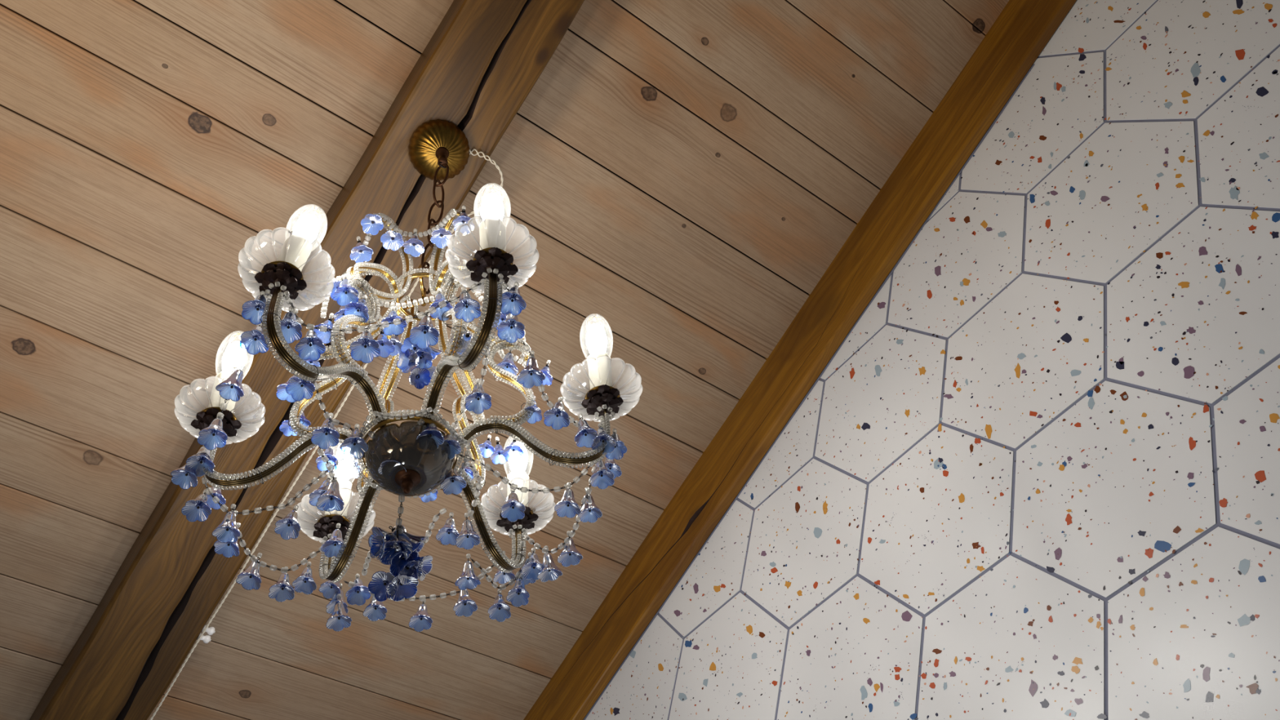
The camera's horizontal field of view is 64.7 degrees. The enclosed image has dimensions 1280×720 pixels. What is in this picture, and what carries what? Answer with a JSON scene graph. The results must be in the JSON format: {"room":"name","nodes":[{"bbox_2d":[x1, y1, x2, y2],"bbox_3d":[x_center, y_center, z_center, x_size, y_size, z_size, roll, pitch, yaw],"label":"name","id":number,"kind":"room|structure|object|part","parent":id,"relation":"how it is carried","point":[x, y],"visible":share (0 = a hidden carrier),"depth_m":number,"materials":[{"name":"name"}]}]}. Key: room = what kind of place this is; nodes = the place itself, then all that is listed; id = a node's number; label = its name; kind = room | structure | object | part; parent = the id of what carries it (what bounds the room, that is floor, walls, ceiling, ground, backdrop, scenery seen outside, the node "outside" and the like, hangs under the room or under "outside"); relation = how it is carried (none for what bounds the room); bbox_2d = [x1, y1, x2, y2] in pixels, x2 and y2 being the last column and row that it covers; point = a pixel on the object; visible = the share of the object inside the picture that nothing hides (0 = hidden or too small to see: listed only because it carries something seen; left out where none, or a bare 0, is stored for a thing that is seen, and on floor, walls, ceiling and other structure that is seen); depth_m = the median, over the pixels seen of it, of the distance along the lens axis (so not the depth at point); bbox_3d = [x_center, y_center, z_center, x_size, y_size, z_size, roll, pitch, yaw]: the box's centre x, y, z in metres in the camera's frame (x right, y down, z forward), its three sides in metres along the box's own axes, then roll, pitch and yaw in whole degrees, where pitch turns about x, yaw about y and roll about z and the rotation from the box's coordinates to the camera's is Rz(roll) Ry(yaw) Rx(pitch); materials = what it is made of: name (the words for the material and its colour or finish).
{"room":"bathroom","nodes":[
{"label":"bathroom","id":0,"kind":"room"},
{"bbox_2d":[0,0,1008,719],"bbox_3d":[-1.076,-0.336,1.194,2.920,0.963,2.666,29,-61,-27],"label":"ceiling","id":1,"kind":"structure","parent":0,"point":[682,175],"depth_m":1.55,"materials":[{"name":"brown wood"}]},
{"bbox_2d":[29,0,584,719],"bbox_3d":[-0.496,0.003,1.483,0.142,0.998,2.593,29,-61,-27],"label":"ceiling beam","id":2,"kind":"structure","parent":1,"relation":"attached to","point":[483,60],"depth_m":1.44,"materials":[{"name":"brown wood"}]},
{"bbox_2d":[196,633,211,643],"bbox_3d":[-0.667,0.426,1.548,0.020,0.013,0.013,29,-61,-27],"label":"clip","id":3,"kind":"object","parent":2,"relation":"attached to","point":[206,639],"visible":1,"depth_m":1.54,"materials":[{"name":"white ceramic"}]},
{"bbox_2d":[201,625,215,635],"bbox_3d":[-0.661,0.414,1.549,0.020,0.013,0.013,29,-61,-27],"label":"clip","id":4,"kind":"object","parent":2,"relation":"attached to","point":[211,630],"visible":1,"depth_m":1.55,"materials":[{"name":"white ceramic"}]},
{"bbox_2d":[149,148,503,719],"bbox_3d":[-0.528,0.234,1.508,0.069,0.415,1.166,27,-61,-26],"label":"power cord","id":5,"kind":"object","parent":2,"relation":"attached to","point":[476,150],"visible":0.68,"depth_m":1.50,"materials":[{"name":"white plastic"}]},
{"bbox_2d":[170,119,643,631],"bbox_3d":[-0.238,-0.070,1.119,0.411,0.728,0.438,29,-61,-27],"label":"chandelier","id":6,"kind":"object","parent":2,"relation":"hanging from","point":[409,459],"visible":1,"depth_m":0.94,"materials":[{"name":"glass"}]},
{"bbox_3d":[-0.411,-0.003,1.024,0.035,0.080,0.035,29,-61,-27],"label":"light bulb","id":7,"kind":"part","parent":6,"relation":"part of","materials":[{"name":"white glass"}]},
{"bbox_3d":[-0.312,0.085,0.916,0.162,0.069,0.008,-3,-52,-6],"label":"arm","id":8,"kind":"part","parent":6,"relation":"part of","materials":[{"name":"metal"}]},
{"bbox_3d":[-0.311,-0.122,0.944,0.035,0.080,0.035,29,-61,-27],"label":"light bulb","id":9,"kind":"part","parent":6,"relation":"part of","materials":[{"name":"white glass"}]},
{"bbox_3d":[-0.261,0.013,0.867,0.008,0.069,0.162,-28,-53,13],"label":"arm","id":10,"kind":"part","parent":6,"relation":"part of","materials":[{"name":"metal"}]},
{"bbox_3d":[-0.330,0.114,1.127,0.035,0.080,0.035,29,-61,-27],"label":"light bulb","id":11,"kind":"part","parent":6,"relation":"part of","materials":[{"name":"white glass"}]},
{"bbox_3d":[-0.268,0.150,0.974,0.008,0.069,0.162,25,-60,-25],"label":"arm","id":12,"kind":"part","parent":6,"relation":"part of","materials":[{"name":"metal"}]},
{"bbox_3d":[-0.207,0.095,0.906,0.079,0.033,0.079,29,-61,-27],"label":"hub dish","id":13,"kind":"part","parent":6,"relation":"part of","materials":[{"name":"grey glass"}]},
{"bbox_3d":[-0.160,0.005,0.876,0.008,0.069,0.162,20,-58,-22],"label":"arm","id":14,"kind":"part","parent":6,"relation":"part of","materials":[{"name":"metal"}]},
{"bbox_3d":[-0.162,0.146,0.987,0.008,0.069,0.162,-27,-53,12],"label":"arm","id":15,"kind":"part","parent":6,"relation":"part of","materials":[{"name":"metal"}]},
{"bbox_3d":[-0.140,-0.143,0.954,0.035,0.080,0.035,29,-61,-27],"label":"light bulb","id":16,"kind":"part","parent":6,"relation":"part of","materials":[{"name":"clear glass"}]},
{"bbox_3d":[-0.139,0.110,1.153,0.035,0.080,0.035,29,-61,-27],"label":"light bulb","id":17,"kind":"part","parent":6,"relation":"part of","materials":[{"name":"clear glass"}]},
{"bbox_3d":[-0.109,0.074,0.938,0.162,0.069,0.008,-3,-52,-6],"label":"arm","id":18,"kind":"part","parent":6,"relation":"part of","materials":[{"name":"metal"}]},
{"bbox_3d":[-0.046,-0.022,1.063,0.035,0.080,0.035,29,-61,-27],"label":"light bulb","id":19,"kind":"part","parent":6,"relation":"part of","materials":[{"name":"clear glass"}]},
{"bbox_2d":[523,0,1076,719],"bbox_3d":[0.060,0.315,1.786,0.022,1.037,2.607,29,-61,-27],"label":"ceiling beam","id":20,"kind":"structure","parent":1,"relation":"attached to","point":[1023,28],"depth_m":1.71,"materials":[{"name":"brown wood"}]},
{"bbox_2d":[582,0,1279,719],"bbox_3d":[0.495,0.347,1.172,0.121,2.791,3.350,29,-61,-27],"label":"wall","id":21,"kind":"structure","parent":0,"point":[1036,476],"depth_m":1.30,"materials":[{"name":"tile"}]}
]}

